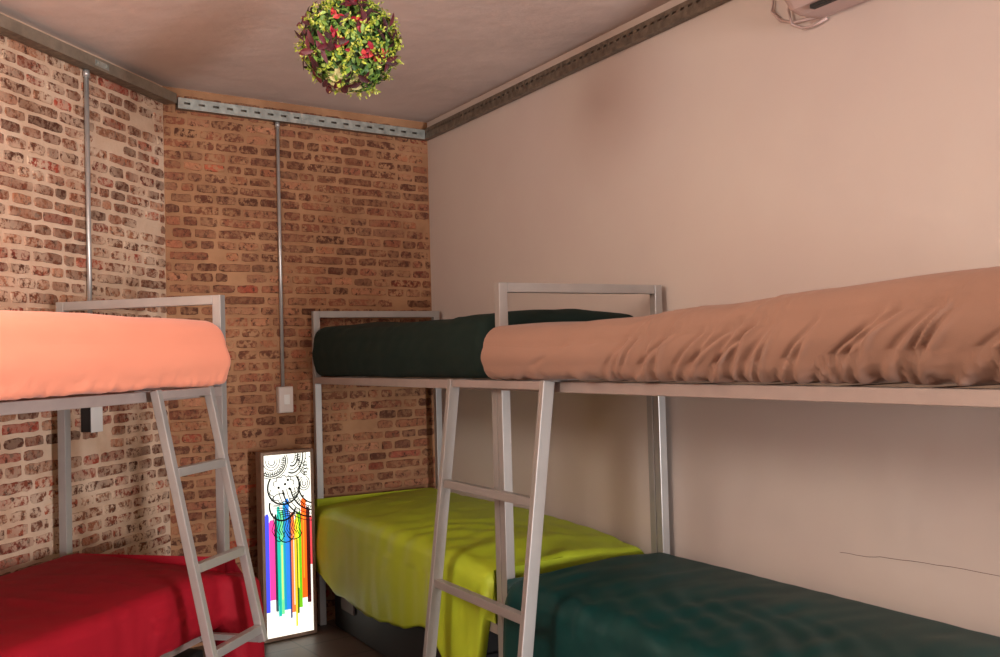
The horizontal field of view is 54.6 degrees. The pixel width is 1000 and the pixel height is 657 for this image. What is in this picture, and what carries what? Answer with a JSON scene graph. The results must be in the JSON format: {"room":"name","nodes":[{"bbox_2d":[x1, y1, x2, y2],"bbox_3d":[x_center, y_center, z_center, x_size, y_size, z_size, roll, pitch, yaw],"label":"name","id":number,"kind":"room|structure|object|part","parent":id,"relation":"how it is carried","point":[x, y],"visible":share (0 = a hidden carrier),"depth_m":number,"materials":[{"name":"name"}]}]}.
{"room":"dormitory","nodes":[
{"label":"dormitory","id":0,"kind":"room"},
{"bbox_2d":[0,12,170,575],"bbox_3d":[-2.705,0.126,1.413,0.128,2.972,7.616,-2,-2,14],"label":"wall","id":1,"kind":"structure","parent":0,"point":[120,482],"depth_m":4.42,"materials":[{"name":"brick"}]},
{"bbox_2d":[83,69,92,313],"bbox_3d":[-1.899,-0.430,4.479,0.029,1.536,0.029,-2,-2,0],"label":"conduit pipe","id":2,"kind":"object","parent":1,"relation":"attached to","point":[86,73],"visible":0.76,"depth_m":4.48,"materials":[{"name":"metal"}]},
{"bbox_2d":[0,13,176,103],"bbox_3d":[-2.140,-1.247,3.465,0.077,0.052,3.416,-2,-2,14],"label":"cable tray","id":3,"kind":"object","parent":1,"relation":"attached to","point":[10,28],"visible":1,"depth_m":4.39,"materials":[{"name":"metal"}]},
{"bbox_3d":[-1.849,-1.226,4.514,0.008,0.028,0.100,-2,-2,14],"label":"joint plate","id":4,"kind":"part","parent":3,"relation":"part of","materials":[{"name":"metal"}]},
{"bbox_2d":[81,407,102,432],"bbox_3d":[-1.866,0.406,4.431,0.058,0.134,0.080,-2,-2,14],"label":"junction box","id":5,"kind":"object","parent":1,"relation":"attached to","point":[91,418],"visible":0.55,"depth_m":4.40,"materials":[{"name":"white plastic"}]},
{"bbox_3d":[-1.840,0.407,4.425,0.006,0.130,0.080,-2,-2,14],"label":"plate","id":6,"kind":"part","parent":5,"relation":"part of","materials":[{"name":"white plastic"}]},
{"bbox_2d":[188,619,384,656],"bbox_3d":[0.546,1.587,1.853,8.350,0.100,8.632,-2,-2,0],"label":"floor","id":7,"kind":"structure","parent":0,"point":[330,640],"depth_m":5.08,"materials":[{"name":"wood"}]},
{"bbox_2d":[0,295,229,656],"bbox_3d":[-1.749,0.743,3.093,0.794,1.777,2.044,-2,-2,14],"label":"bunk bed","id":8,"kind":"object","parent":7,"relation":"on","point":[62,405],"visible":0.54,"depth_m":3.98,"materials":[{"name":"silver metal"}]},
{"bbox_3d":[-1.863,0.773,4.156,0.038,1.773,0.038,-2,-2,14],"label":"post","id":9,"kind":"part","parent":8,"relation":"part of","materials":[{"name":"silver metal"}]},
{"bbox_3d":[-1.399,0.237,3.013,0.038,0.038,1.964,-2,-2,14],"label":"rail","id":10,"kind":"part","parent":8,"relation":"part of","materials":[{"name":"silver metal"}]},
{"bbox_2d":[0,310,230,400],"bbox_3d":[-1.702,0.083,3.102,0.829,0.279,1.936,-2,-2,14],"label":"mattress","id":11,"kind":"object","parent":8,"relation":"on","point":[43,354],"visible":1,"depth_m":3.13,"materials":[{"name":"orange fabric"}]},
{"bbox_2d":[0,553,264,656],"bbox_3d":[-1.631,1.221,3.096,0.888,0.625,2.028,-2,-2,14],"label":"bedspread","id":12,"kind":"object","parent":8,"relation":"on","point":[77,604],"visible":0.89,"depth_m":3.44,"materials":[{"name":"fabric"}]},
{"bbox_3d":[-1.523,-0.106,4.085,0.714,0.038,0.038,-2,-2,14],"label":"head rail","id":13,"kind":"part","parent":8,"relation":"part of","materials":[{"name":"silver metal"}]},
{"bbox_3d":[-1.512,0.270,4.075,0.714,0.036,0.030,-2,-2,14],"label":"rail","id":14,"kind":"part","parent":8,"relation":"part of","materials":[{"name":"silver metal"}]},
{"bbox_3d":[-1.373,1.178,2.987,0.038,0.038,1.964,-2,-2,14],"label":"rail","id":15,"kind":"part","parent":8,"relation":"part of","materials":[{"name":"silver metal"}]},
{"bbox_2d":[134,386,267,656],"bbox_3d":[-1.092,0.707,3.572,0.307,0.977,0.371,-2,-2,14],"label":"ladder","id":16,"kind":"object","parent":8,"relation":"attached to","point":[257,632],"visible":0.98,"depth_m":3.51,"materials":[{"name":"silver metal"}]},
{"bbox_3d":[-1.135,0.748,3.968,0.038,1.773,0.038,-2,-2,14],"label":"post","id":17,"kind":"part","parent":8,"relation":"part of","materials":[{"name":"silver metal"}]},
{"bbox_2d":[173,649,202,656],"bbox_3d":[-1.569,1.456,3.455,0.580,0.358,0.988,-2,-2,14],"label":"case","id":18,"kind":"object","parent":7,"relation":"on","point":[188,652],"visible":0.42,"depth_m":3.82,"materials":[{"name":"black plastic"}]},
{"bbox_2d":[255,448,316,642],"bbox_3d":[-1.159,1.167,5.271,0.305,1.008,0.072,0,-2,-36],"label":"picture","id":19,"kind":"object","parent":7,"relation":"on","point":[286,552],"visible":0.99,"depth_m":5.24,"materials":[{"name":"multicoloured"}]},
{"bbox_3d":[-1.271,1.168,5.180,0.018,1.008,0.055,0,-2,-36],"label":"frame","id":20,"kind":"part","parent":19,"relation":"part of","materials":[{"name":"wood"}]},
{"bbox_3d":[-1.176,1.168,5.293,0.305,1.008,0.016,0,-2,-36],"label":"panel","id":21,"kind":"part","parent":19,"relation":"part of","materials":[{"name":"multicoloured paper"}]},
{"bbox_3d":[-1.168,0.672,5.278,0.269,0.018,0.055,0,-2,-36],"label":"frame","id":22,"kind":"part","parent":19,"relation":"part of","materials":[{"name":"wood"}]},
{"bbox_3d":[-1.141,1.661,5.251,0.269,0.018,0.055,0,-2,-36],"label":"frame","id":23,"kind":"part","parent":19,"relation":"part of","materials":[{"name":"wood"}]},
{"bbox_3d":[-1.038,1.166,5.349,0.018,1.008,0.055,0,-2,-36],"label":"frame","id":24,"kind":"part","parent":19,"relation":"part of","materials":[{"name":"wood"}]},
{"bbox_2d":[335,594,498,656],"bbox_3d":[-0.263,1.460,4.885,0.610,0.358,1.678,-1,-2,-30],"label":"case","id":25,"kind":"object","parent":7,"relation":"on","point":[389,640],"visible":0.22,"depth_m":4.86,"materials":[{"name":"black plastic"}]},
{"bbox_3d":[-0.823,1.497,5.253,0.014,0.079,0.180,-1,-2,-30],"label":"handle","id":26,"kind":"part","parent":25,"relation":"part of","materials":[{"name":"grey"}]},
{"bbox_3d":[-0.261,1.334,4.892,0.598,0.106,1.678,-1,-2,-30],"label":"case lid","id":27,"kind":"part","parent":25,"relation":"part of","materials":[{"name":"black plastic"}]},
{"bbox_2d":[311,311,657,656],"bbox_3d":[-0.183,0.748,4.816,0.804,1.777,2.088,-1,-2,-30],"label":"bunk bed","id":28,"kind":"object","parent":7,"relation":"on","point":[436,384],"visible":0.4,"depth_m":5.26,"materials":[{"name":"silver metal"}]},
{"bbox_3d":[-1.028,0.787,5.505,0.038,1.773,0.038,-1,-2,-30],"label":"post","id":29,"kind":"part","parent":28,"relation":"part of","materials":[{"name":"silver metal"}]},
{"bbox_3d":[-0.723,-0.083,5.721,0.724,0.038,0.038,-1,-2,-30],"label":"head rail","id":30,"kind":"part","parent":28,"relation":"part of","materials":[{"name":"silver metal"}]},
{"bbox_3d":[-0.525,0.257,4.636,0.038,0.038,2.008,-1,-2,-30],"label":"rail","id":31,"kind":"part","parent":28,"relation":"part of","materials":[{"name":"silver metal"}]},
{"bbox_3d":[-0.370,0.780,5.890,0.038,1.773,0.038,-1,-2,-30],"label":"post","id":32,"kind":"part","parent":28,"relation":"part of","materials":[{"name":"silver metal"}]},
{"bbox_2d":[312,309,632,377],"bbox_3d":[-0.220,0.080,4.825,0.837,0.297,1.992,-1,-2,-30],"label":"mattress","id":33,"kind":"object","parent":28,"relation":"on","point":[444,348],"visible":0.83,"depth_m":4.27,"materials":[{"name":"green fabric"}]},
{"bbox_2d":[314,488,643,656],"bbox_3d":[-0.254,1.248,4.794,0.856,0.682,2.069,-1,-2,-30],"label":"bedspread","id":34,"kind":"object","parent":28,"relation":"on","point":[373,551],"visible":0.69,"depth_m":4.41,"materials":[{"name":"fabric"}]},
{"bbox_3d":[-0.499,1.198,4.611,0.038,0.038,2.008,-1,-2,-30],"label":"rail","id":35,"kind":"part","parent":28,"relation":"part of","materials":[{"name":"silver metal"}]},
{"bbox_3d":[0.010,0.899,3.736,0.038,1.398,0.038,-1,-2,-30],"label":"post","id":36,"kind":"part","parent":28,"relation":"part of","materials":[{"name":"silver metal"}]},
{"bbox_3d":[0.667,0.891,4.121,0.038,1.398,0.038,-1,-2,-30],"label":"post","id":37,"kind":"part","parent":28,"relation":"part of","materials":[{"name":"silver metal"}]},
{"bbox_2d":[423,379,567,656],"bbox_3d":[-0.048,0.896,3.576,0.283,1.411,0.718,-1,-2,-30],"label":"ladder","id":38,"kind":"object","parent":7,"relation":"on","point":[526,617],"visible":1,"depth_m":3.47,"materials":[{"name":"silver metal"}]},
{"bbox_2d":[494,282,999,630],"bbox_3d":[0.916,0.667,2.939,0.804,1.777,2.264,-1,-2,-30],"label":"bunk bed","id":39,"kind":"object","parent":7,"relation":"on","point":[899,393],"visible":0.47,"depth_m":3.21,"materials":[{"name":"silver metal"}]},
{"bbox_3d":[0.026,0.710,3.704,0.038,1.773,0.038,-1,-2,-30],"label":"post","id":40,"kind":"part","parent":39,"relation":"part of","materials":[{"name":"silver metal"}]},
{"bbox_3d":[0.342,0.215,3.910,0.724,0.036,0.030,-1,-2,-30],"label":"rail","id":41,"kind":"part","parent":39,"relation":"part of","materials":[{"name":"silver metal"}]},
{"bbox_3d":[0.331,-0.161,3.921,0.724,0.038,0.038,-1,-2,-30],"label":"head rail","id":42,"kind":"part","parent":39,"relation":"part of","materials":[{"name":"silver metal"}]},
{"bbox_3d":[0.684,0.702,4.090,0.038,1.773,0.038,-1,-2,-30],"label":"post","id":43,"kind":"part","parent":39,"relation":"part of","materials":[{"name":"silver metal"}]},
{"bbox_2d":[481,266,999,385],"bbox_3d":[0.831,0.018,2.931,0.893,0.261,2.148,-1,-2,-30],"label":"mattress","id":44,"kind":"object","parent":39,"relation":"on","point":[942,328],"visible":1,"depth_m":2.36,"materials":[{"name":"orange fabric"}]},
{"bbox_3d":[0.574,0.176,2.760,0.038,0.038,2.184,-1,-2,-30],"label":"rail","id":45,"kind":"part","parent":39,"relation":"part of","materials":[{"name":"silver metal"}]},
{"bbox_2d":[503,552,999,656],"bbox_3d":[0.880,1.143,2.912,0.794,0.546,2.144,-1,-2,-30],"label":"bedspread","id":46,"kind":"object","parent":39,"relation":"on","point":[659,604],"visible":0.97,"depth_m":3.09,"materials":[{"name":"teal fabric"}]},
{"bbox_2d":[162,86,435,647],"bbox_3d":[-1.118,0.197,5.625,1.645,2.972,0.128,0,-2,-36],"label":"wall","id":47,"kind":"structure","parent":0,"point":[355,223],"depth_m":5.53,"materials":[{"name":"brown brick"}]},
{"bbox_2d":[275,122,284,385],"bbox_3d":[-1.241,-0.422,5.471,0.025,1.493,0.025,-2,-2,0],"label":"conduit pipe","id":48,"kind":"object","parent":47,"relation":"attached to","point":[277,124],"visible":1,"depth_m":5.46,"materials":[{"name":"metal"}]},
{"bbox_2d":[276,386,292,412],"bbox_3d":[-1.206,0.400,5.443,0.086,0.146,0.046,0,-2,-36],"label":"switch box","id":49,"kind":"object","parent":47,"relation":"attached to","point":[284,395],"visible":1,"depth_m":5.42,"materials":[{"name":"beige plastic"}]},
{"bbox_2d":[176,97,424,140],"bbox_3d":[-1.094,-1.200,5.592,1.528,0.058,0.047,0,-2,-36],"label":"cable tray","id":50,"kind":"object","parent":47,"relation":"attached to","point":[185,104],"visible":1,"depth_m":5.53,"materials":[{"name":"metal"}]},
{"bbox_3d":[-1.094,-1.200,5.568,0.100,0.034,0.008,0,-2,-36],"label":"joint plate","id":51,"kind":"part","parent":50,"relation":"part of","materials":[{"name":"metal"}]},
{"bbox_2d":[0,0,670,122],"bbox_3d":[0.463,-1.483,1.937,8.350,0.100,8.632,-2,-2,0],"label":"ceiling","id":52,"kind":"structure","parent":0,"point":[454,53],"depth_m":4.46,"materials":[{"name":"paint"}]},
{"bbox_2d":[294,0,403,99],"bbox_3d":[-0.505,-1.070,3.229,0.362,0.602,0.361,-3,-2,39],"label":"ball","id":53,"kind":"object","parent":52,"relation":"hanging from","point":[351,43],"visible":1,"depth_m":3.13,"materials":[{"name":"plant"}]},
{"bbox_3d":[-0.519,-0.937,3.071,0.041,0.051,0.016,-2,-2,0],"label":"red flower","id":54,"kind":"part","parent":53,"relation":"part of","materials":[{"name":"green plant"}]},
{"bbox_3d":[-0.516,-1.006,3.085,0.048,0.045,0.022,-2,-2,0],"label":"red flower","id":55,"kind":"part","parent":53,"relation":"part of","materials":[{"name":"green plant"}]},
{"bbox_3d":[-0.497,-0.905,3.085,0.053,0.048,0.030,-2,-2,0],"label":"red flower","id":56,"kind":"part","parent":53,"relation":"part of","materials":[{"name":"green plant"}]},
{"bbox_3d":[-0.455,-0.970,3.086,0.038,0.058,0.024,-2,-2,0],"label":"red flower","id":57,"kind":"part","parent":53,"relation":"part of","materials":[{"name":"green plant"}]},
{"bbox_3d":[-0.431,-0.885,3.103,0.041,0.038,0.022,-1,-2,-16],"label":"red flower","id":58,"kind":"part","parent":53,"relation":"part of","materials":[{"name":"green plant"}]},
{"bbox_3d":[-0.410,-0.894,3.115,0.020,0.062,0.060,-2,-2,22],"label":"red flower","id":59,"kind":"part","parent":53,"relation":"part of","materials":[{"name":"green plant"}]},
{"bbox_3d":[-0.382,-0.898,3.143,0.022,0.048,0.041,-2,-2,22],"label":"red flower","id":60,"kind":"part","parent":53,"relation":"part of","materials":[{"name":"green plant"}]},
{"bbox_2d":[427,0,999,636],"bbox_3d":[2.080,0.009,1.912,0.120,2.972,9.695,-1,-2,-30],"label":"wall","id":61,"kind":"structure","parent":0,"point":[732,153],"depth_m":3.67,"materials":[{"name":"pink paint"}]},
{"bbox_2d":[423,0,730,140],"bbox_3d":[0.221,-1.260,4.894,0.035,0.066,2.730,-1,-2,-30],"label":"cable tray","id":62,"kind":"object","parent":61,"relation":"attached to","point":[686,10],"visible":1,"depth_m":4.58,"materials":[{"name":"metal"}]},
{"bbox_2d":[770,0,868,29],"bbox_3d":[1.192,-1.226,3.078,0.200,0.310,1.066,-1,-2,-30],"label":"air conditioner","id":63,"kind":"object","parent":61,"relation":"attached to","point":[813,10],"visible":1,"depth_m":3.31,"materials":[{"name":"white plastic"}]},
{"bbox_2d":[810,0,836,8],"bbox_3d":[1.225,-1.095,2.966,0.024,0.014,0.690,-1,-2,-30],"label":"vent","id":64,"kind":"object","parent":63,"relation":"attached to","point":[814,4],"depth_m":3.23,"materials":[{"name":"plastic"}]},
{"bbox_3d":[1.320,-1.223,3.054,0.004,0.254,0.895,-1,-2,-30],"label":"mounting plate","id":65,"kind":"part","parent":63,"relation":"part of","materials":[{"name":"brown plastic"}]},
{"bbox_2d":[840,552,997,575],"bbox_3d":[1.344,0.749,3.062,0.001,0.027,0.671,-1,-2,-30],"label":"cable","id":66,"kind":"object","parent":61,"relation":"attached to","point":[840,552],"depth_m":3.06,"materials":[{"name":"brown"}]}
]}

